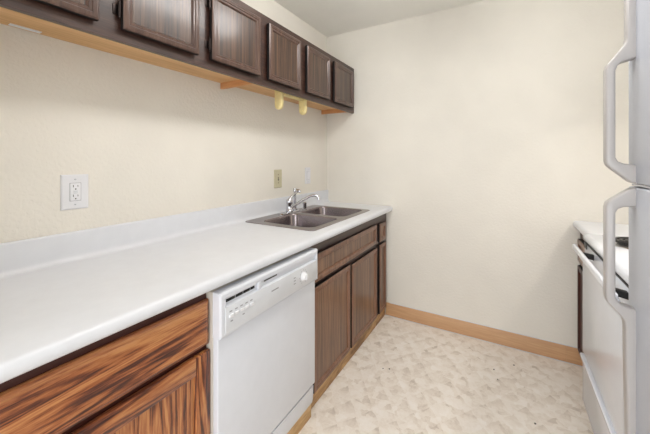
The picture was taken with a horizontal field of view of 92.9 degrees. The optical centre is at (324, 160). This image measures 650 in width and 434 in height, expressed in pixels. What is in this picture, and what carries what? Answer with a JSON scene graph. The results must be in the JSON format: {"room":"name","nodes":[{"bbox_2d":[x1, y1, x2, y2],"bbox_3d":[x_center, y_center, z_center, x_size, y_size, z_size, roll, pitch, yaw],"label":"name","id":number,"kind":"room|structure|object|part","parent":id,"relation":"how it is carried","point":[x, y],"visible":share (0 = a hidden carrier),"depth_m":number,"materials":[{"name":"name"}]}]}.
{"room":"kitchen","nodes":[
{"label":"kitchen","id":0,"kind":"room"},
{"bbox_2d":[0,0,326,242],"bbox_3d":[-1.116,0.069,1.074,0.100,2.464,4.526,0,0,30],"label":"wall","id":1,"kind":"structure","parent":0,"point":[151,141],"depth_m":1.40,"materials":[{"name":"beige paint"}]},
{"bbox_2d":[60,174,87,210],"bbox_3d":[-0.974,0.123,1.205,0.010,0.135,0.090,0,0,30],"label":"wall outlet","id":2,"kind":"object","parent":1,"relation":"attached to","point":[73,188],"visible":1,"depth_m":1.20,"materials":[{"name":"white plastic"}]},
{"bbox_2d":[70,183,80,200],"bbox_3d":[-0.973,0.123,1.204,0.004,0.068,0.035,0,0,30],"label":"receptacle","id":3,"kind":"object","parent":2,"relation":"attached to","point":[75,188],"depth_m":1.20,"materials":[{"name":"white plastic"}]},
{"bbox_2d":[0,0,261,88],"bbox_3d":[-0.852,-0.621,1.119,0.308,0.400,1.552,0,0,30],"label":"upper cabinet","id":4,"kind":"object","parent":1,"relation":"attached to","point":[220,41],"visible":1,"depth_m":1.26,"materials":[{"name":"brown wood"}]},
{"bbox_3d":[-0.827,-0.618,0.880,0.024,0.317,0.317,0,0,30],"label":"door","id":5,"kind":"part","parent":4,"relation":"part of","materials":[{"name":"brown wood"}]},
{"bbox_3d":[-0.827,-0.618,0.880,0.004,0.251,0.251,0,0,30],"label":"door panel","id":6,"kind":"part","parent":4,"relation":"part of","materials":[{"name":"brown wood"}]},
{"bbox_3d":[-0.631,-0.618,1.214,0.024,0.317,0.309,0,0,30],"label":"door","id":7,"kind":"part","parent":4,"relation":"part of","materials":[{"name":"brown wood"}]},
{"bbox_3d":[-0.632,-0.618,1.214,0.004,0.251,0.243,0,0,30],"label":"door panel","id":8,"kind":"part","parent":4,"relation":"part of","materials":[{"name":"brown wood"}]},
{"bbox_3d":[-0.438,-0.618,1.545,0.024,0.317,0.321,0,0,30],"label":"door","id":9,"kind":"part","parent":4,"relation":"part of","materials":[{"name":"brown wood"}]},
{"bbox_3d":[-0.502,-0.614,1.765,0.259,0.386,0.016,0,0,30],"label":"panel","id":10,"kind":"part","parent":4,"relation":"part of","materials":[{"name":"brown wood"}]},
{"bbox_3d":[-0.438,-0.618,1.545,0.004,0.251,0.255,0,0,30],"label":"door panel","id":11,"kind":"part","parent":4,"relation":"part of","materials":[{"name":"brown wood"}]},
{"bbox_2d":[0,190,329,278],"bbox_3d":[-0.668,0.331,1.704,0.034,0.110,2.784,0,0,30],"label":"backsplash","id":12,"kind":"structure","parent":1,"relation":"attached to","point":[18,257],"depth_m":1.34,"materials":[{"name":"white laminate"}]},
{"bbox_2d":[274,170,281,187],"bbox_3d":[-0.342,0.136,2.279,0.018,0.134,0.088,0,0,30],"label":"light switch","id":13,"kind":"object","parent":1,"relation":"attached to","point":[277,173],"visible":1,"depth_m":2.27,"materials":[{"name":"beige plastic"}]},
{"bbox_2d":[237,14,353,113],"bbox_3d":[-0.153,-0.621,2.313,0.308,0.400,1.212,0,0,30],"label":"upper cabinet","id":14,"kind":"object","parent":1,"relation":"attached to","point":[292,65],"visible":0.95,"depth_m":2.08,"materials":[{"name":"brown wood"}]},
{"bbox_3d":[-0.241,-0.618,1.881,0.024,0.317,0.313,0,0,30],"label":"door","id":15,"kind":"part","parent":14,"relation":"part of","materials":[{"name":"brown wood"}]},
{"bbox_3d":[-0.241,-0.618,1.881,0.004,0.251,0.247,0,0,30],"label":"door panel","id":16,"kind":"part","parent":14,"relation":"part of","materials":[{"name":"brown wood"}]},
{"bbox_2d":[275,90,306,114],"bbox_3d":[-0.225,-0.390,2.091,0.058,0.132,0.292,0,0,30],"label":"paper towel holder","id":17,"kind":"object","parent":14,"relation":"attached to","point":[279,96],"visible":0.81,"depth_m":2.03,"materials":[{"name":"plastic"}]},
{"bbox_3d":[-0.293,-0.390,1.974,0.058,0.132,0.022,0,0,30],"label":"arm","id":18,"kind":"part","parent":17,"relation":"part of","materials":[{"name":"plastic"}]},
{"bbox_3d":[-0.157,-0.390,2.208,0.058,0.132,0.022,0,0,30],"label":"arm","id":19,"kind":"part","parent":17,"relation":"part of","materials":[{"name":"plastic"}]},
{"bbox_3d":[-0.045,-0.618,2.217,0.024,0.317,0.312,0,0,30],"label":"door","id":20,"kind":"part","parent":14,"relation":"part of","materials":[{"name":"brown wood"}]},
{"bbox_3d":[-0.045,-0.618,2.217,0.004,0.251,0.246,0,0,30],"label":"door panel","id":21,"kind":"part","parent":14,"relation":"part of","materials":[{"name":"brown wood"}]},
{"bbox_3d":[0.083,-0.614,2.764,0.259,0.386,0.016,0,0,30],"label":"panel","id":22,"kind":"part","parent":14,"relation":"part of","materials":[{"name":"brown wood"}]},
{"bbox_3d":[0.156,-0.618,2.559,0.024,0.317,0.336,0,0,30],"label":"door","id":23,"kind":"part","parent":14,"relation":"part of","materials":[{"name":"brown wood"}]},
{"bbox_3d":[0.155,-0.618,2.559,0.004,0.251,0.270,0,0,30],"label":"door panel","id":24,"kind":"part","parent":14,"relation":"part of","materials":[{"name":"brown wood"}]},
{"bbox_2d":[305,167,309,183],"bbox_3d":[-0.143,0.129,2.624,0.012,0.138,0.080,0,0,30],"label":"light switch","id":25,"kind":"object","parent":1,"relation":"attached to","point":[307,169],"visible":1,"depth_m":2.61,"materials":[{"name":"white plastic"}]},
{"bbox_2d":[274,0,484,36],"bbox_3d":[-0.007,-1.193,0.425,2.670,0.060,4.526,0,0,30],"label":"ceiling","id":26,"kind":"structure","parent":0,"point":[328,17],"depth_m":2.40,"materials":[{"name":"paint"}]},
{"bbox_2d":[298,315,593,433],"bbox_3d":[-0.007,1.331,0.425,2.670,0.060,4.526,0,0,30],"label":"floor","id":27,"kind":"structure","parent":0,"point":[437,381],"depth_m":1.75,"materials":[{"name":"tile"}]},
{"bbox_2d":[0,293,209,433],"bbox_3d":[-0.815,0.864,0.883,0.591,0.874,0.701,0,0,30],"label":"base cabinet","id":28,"kind":"object","parent":27,"relation":"on","point":[151,375],"visible":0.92,"depth_m":0.81,"materials":[{"name":"brown wood"}]},
{"bbox_3d":[-0.566,0.663,0.746,0.020,0.060,0.579,0,0,30],"label":"rail","id":29,"kind":"part","parent":28,"relation":"part of","materials":[{"name":"brown wood"}]},
{"bbox_3d":[-0.570,0.912,0.748,0.008,0.458,0.587,0,0,30],"label":"door","id":30,"kind":"part","parent":28,"relation":"part of","materials":[{"name":"brown wood"}]},
{"bbox_2d":[0,190,392,383],"bbox_3d":[-0.409,0.351,1.553,0.634,0.150,2.784,0,0,30],"label":"countertop","id":31,"kind":"structure","parent":28,"relation":"on","point":[62,294],"depth_m":1.07,"materials":[{"name":"white laminate"}]},
{"bbox_2d":[278,188,319,215],"bbox_3d":[-0.178,0.294,2.190,0.237,0.176,0.230,0,0,30],"label":"kitchen faucet","id":32,"kind":"object","parent":31,"relation":"on","point":[290,208],"visible":1,"depth_m":2.22,"materials":[{"name":"silver metal"}]},
{"bbox_3d":[-0.257,0.375,2.236,0.052,0.012,0.230,0,0,30],"label":"deck plate","id":33,"kind":"part","parent":32,"relation":"part of","materials":[{"name":"silver metal"}]},
{"bbox_3d":[-0.143,0.296,2.217,0.217,0.112,0.022,0,0,8],"label":"spout","id":34,"kind":"part","parent":32,"relation":"part of","materials":[{"name":"silver metal"}]},
{"bbox_2d":[245,205,369,230],"bbox_3d":[-0.079,0.465,2.162,0.519,0.168,0.828,0,0,30],"label":"sink","id":35,"kind":"object","parent":31,"relation":"in","point":[316,217],"visible":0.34,"depth_m":2.15,"materials":[{"name":"metal"}]},
{"bbox_3d":[-0.153,0.465,1.984,0.387,0.167,0.346,0,0,30],"label":"bowl","id":36,"kind":"part","parent":35,"relation":"part of","materials":[{"name":"metal"}]},
{"bbox_2d":[302,202,306,209],"bbox_3d":[-0.159,0.353,2.404,0.042,0.056,0.042,0,0,30],"label":"soap dispenser","id":37,"kind":"object","parent":35,"relation":"on","point":[304,203],"visible":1,"depth_m":2.39,"materials":[{"name":"silver metal"}]},
{"bbox_3d":[0.048,0.465,2.326,0.387,0.167,0.348,0,0,30],"label":"bowl","id":38,"kind":"part","parent":35,"relation":"part of","materials":[{"name":"metal"}]},
{"bbox_2d":[206,247,317,433],"bbox_3d":[-0.431,0.872,1.423,0.609,0.858,0.616,0,0,30],"label":"dishwasher","id":39,"kind":"object","parent":27,"relation":"on","point":[261,344],"visible":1,"depth_m":1.22,"materials":[{"name":"white metal"}]},
{"bbox_3d":[-0.207,0.519,1.291,0.041,0.152,0.612,0,0,30],"label":"control panel","id":40,"kind":"part","parent":39,"relation":"part of","materials":[{"name":"white plastic"}]},
{"bbox_3d":[-0.221,1.166,1.294,0.032,0.086,0.594,0,0,30],"label":"access panel","id":41,"kind":"part","parent":39,"relation":"part of","materials":[{"name":"white metal"}]},
{"bbox_2d":[310,218,376,408],"bbox_3d":[-0.081,0.864,2.139,0.590,0.874,0.970,0,0,30],"label":"base cabinet","id":42,"kind":"object","parent":27,"relation":"on","point":[346,283],"visible":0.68,"depth_m":1.90,"materials":[{"name":"brown wood"}]},
{"bbox_3d":[0.048,0.941,1.795,0.020,0.548,0.430,0,0,30],"label":"door","id":43,"kind":"part","parent":42,"relation":"part of","materials":[{"name":"brown wood"}]},
{"bbox_3d":[0.046,0.941,1.796,0.004,0.482,0.364,0,0,30],"label":"door panel","id":44,"kind":"part","parent":42,"relation":"part of","materials":[{"name":"brown wood"}]},
{"bbox_3d":[0.148,0.826,2.006,0.020,0.799,0.968,0,0,30],"label":"frame","id":45,"kind":"part","parent":42,"relation":"part of","materials":[{"name":"brown wood"}]},
{"bbox_3d":[0.164,0.568,1.994,0.020,0.146,0.903,0,0,30],"label":"drawer","id":46,"kind":"part","parent":42,"relation":"part of","materials":[{"name":"brown wood"}]},
{"bbox_3d":[0.162,0.568,1.995,0.004,0.084,0.841,0,0,30],"label":"panel","id":47,"kind":"part","parent":42,"relation":"part of","materials":[{"name":"brown wood"}]},
{"bbox_3d":[0.282,0.946,2.195,0.020,0.538,0.450,0,0,30],"label":"door","id":48,"kind":"part","parent":42,"relation":"part of","materials":[{"name":"brown wood"}]},
{"bbox_3d":[0.280,0.946,2.196,0.004,0.472,0.384,0,0,30],"label":"door panel","id":49,"kind":"part","parent":42,"relation":"part of","materials":[{"name":"brown wood"}]},
{"bbox_2d":[376,214,385,325],"bbox_3d":[0.224,0.864,2.660,0.590,0.874,0.234,0,0,30],"label":"base cabinet","id":50,"kind":"object","parent":27,"relation":"on","point":[381,220],"visible":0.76,"depth_m":2.49,"materials":[{"name":"brown wood"}]},
{"bbox_3d":[0.463,0.577,2.504,0.020,0.144,0.146,0,0,30],"label":"drawer","id":51,"kind":"part","parent":50,"relation":"part of","materials":[{"name":"brown wood"}]},
{"bbox_3d":[0.463,0.943,2.504,0.020,0.544,0.146,0,0,30],"label":"door","id":52,"kind":"part","parent":50,"relation":"part of","materials":[{"name":"brown wood"}]},
{"bbox_3d":[0.461,0.943,2.505,0.004,0.478,0.080,0,0,30],"label":"door panel","id":53,"kind":"part","parent":50,"relation":"part of","materials":[{"name":"brown wood"}]},
{"bbox_2d":[577,233,585,362],"bbox_3d":[1.763,0.865,1.623,0.622,0.872,0.470,0,0,30],"label":"base cabinet","id":54,"kind":"object","parent":27,"relation":"on","point":[580,242],"visible":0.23,"depth_m":1.92,"materials":[{"name":"brown wood"}]},
{"bbox_3d":[1.499,0.931,1.768,0.020,0.540,0.427,0,0,30],"label":"door","id":55,"kind":"part","parent":54,"relation":"part of","materials":[{"name":"brown wood"}]},
{"bbox_3d":[1.499,0.564,1.768,0.020,0.138,0.427,0,0,30],"label":"drawer","id":56,"kind":"part","parent":54,"relation":"part of","materials":[{"name":"brown wood"}]},
{"bbox_3d":[1.501,0.931,1.767,0.004,0.474,0.361,0,0,30],"label":"door panel","id":57,"kind":"part","parent":54,"relation":"part of","materials":[{"name":"brown wood"}]},
{"bbox_2d":[573,221,628,236],"bbox_3d":[1.755,0.354,1.626,0.639,0.148,0.472,0,0,30],"label":"countertop","id":58,"kind":"structure","parent":54,"relation":"on","point":[584,227],"depth_m":1.78,"materials":[{"name":"white laminate"}]},
{"bbox_2d":[572,234,628,433],"bbox_3d":[1.404,0.743,1.113,0.701,1.115,0.764,0,0,30],"label":"electric range","id":59,"kind":"object","parent":27,"relation":"on","point":[602,357],"visible":0.48,"depth_m":1.29,"materials":[{"name":"metal"}]},
{"bbox_3d":[1.145,1.114,1.265,0.036,0.243,0.754,0,0,30],"label":"storage drawer","id":60,"kind":"part","parent":59,"relation":"part of","materials":[{"name":"metal"}]},
{"bbox_2d":[572,244,628,299],"bbox_3d":[1.134,0.447,1.294,0.053,0.031,0.698,0,0,30],"label":"handle","id":61,"kind":"object","parent":59,"relation":"in","point":[621,289],"depth_m":1.29,"materials":[{"name":"metal"}]},
{"bbox_2d":[583,263,624,433],"bbox_3d":[1.149,0.744,1.262,0.026,0.478,0.754,0,0,30],"label":"oven","id":62,"kind":"object","parent":59,"relation":"in","point":[602,325],"depth_m":1.24,"materials":[{"name":"metal"}]},
{"bbox_2d":[583,234,628,284],"bbox_3d":[1.423,0.395,1.102,0.656,0.040,0.764,0,0,30],"label":"cooktop","id":63,"kind":"object","parent":59,"relation":"in","point":[594,242],"depth_m":1.30,"materials":[{"name":"metal"}]},
{"bbox_2d":[603,0,649,433],"bbox_3d":[0.894,0.428,0.334,0.763,1.745,0.760,0,0,30],"label":"refrigerator","id":64,"kind":"object","parent":27,"relation":"on","point":[635,49],"visible":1,"depth_m":0.77,"materials":[{"name":"grey plastic"}]},
{"bbox_3d":[0.754,0.480,0.789,0.060,0.822,0.032,0,0,30],"label":"handle","id":65,"kind":"part","parent":64,"relation":"part of","materials":[{"name":"plastic"}]},
{"bbox_3d":[0.754,-0.192,0.789,0.060,0.498,0.032,0,0,30],"label":"handle","id":66,"kind":"part","parent":64,"relation":"part of","materials":[{"name":"plastic"}]},
{"bbox_3d":[0.639,0.634,0.483,0.060,1.133,0.760,0,0,30],"label":"fresh food door","id":67,"kind":"part","parent":64,"relation":"part of","materials":[{"name":"white metal"}]},
{"bbox_3d":[0.639,-0.193,0.483,0.060,0.502,0.760,0,0,30],"label":"freezer door","id":68,"kind":"part","parent":64,"relation":"part of","materials":[{"name":"white metal"}]},
{"bbox_2d":[327,0,633,346],"bbox_3d":[1.111,0.069,2.335,2.470,2.464,0.100,0,0,30],"label":"wall","id":69,"kind":"structure","parent":0,"point":[479,125],"depth_m":2.24,"materials":[{"name":"beige paint"}]},
{"bbox_2d":[385,302,582,366],"bbox_3d":[1.094,1.252,2.272,1.348,0.098,0.024,0,0,30],"label":"baseboard","id":70,"kind":"structure","parent":69,"relation":"attached to","point":[569,354],"depth_m":2.22,"materials":[{"name":"brown wood"}]},
{"bbox_2d":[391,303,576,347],"bbox_3d":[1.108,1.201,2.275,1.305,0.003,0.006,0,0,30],"label":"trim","id":71,"kind":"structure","parent":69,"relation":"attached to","point":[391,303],"depth_m":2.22,"materials":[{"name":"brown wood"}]}
]}

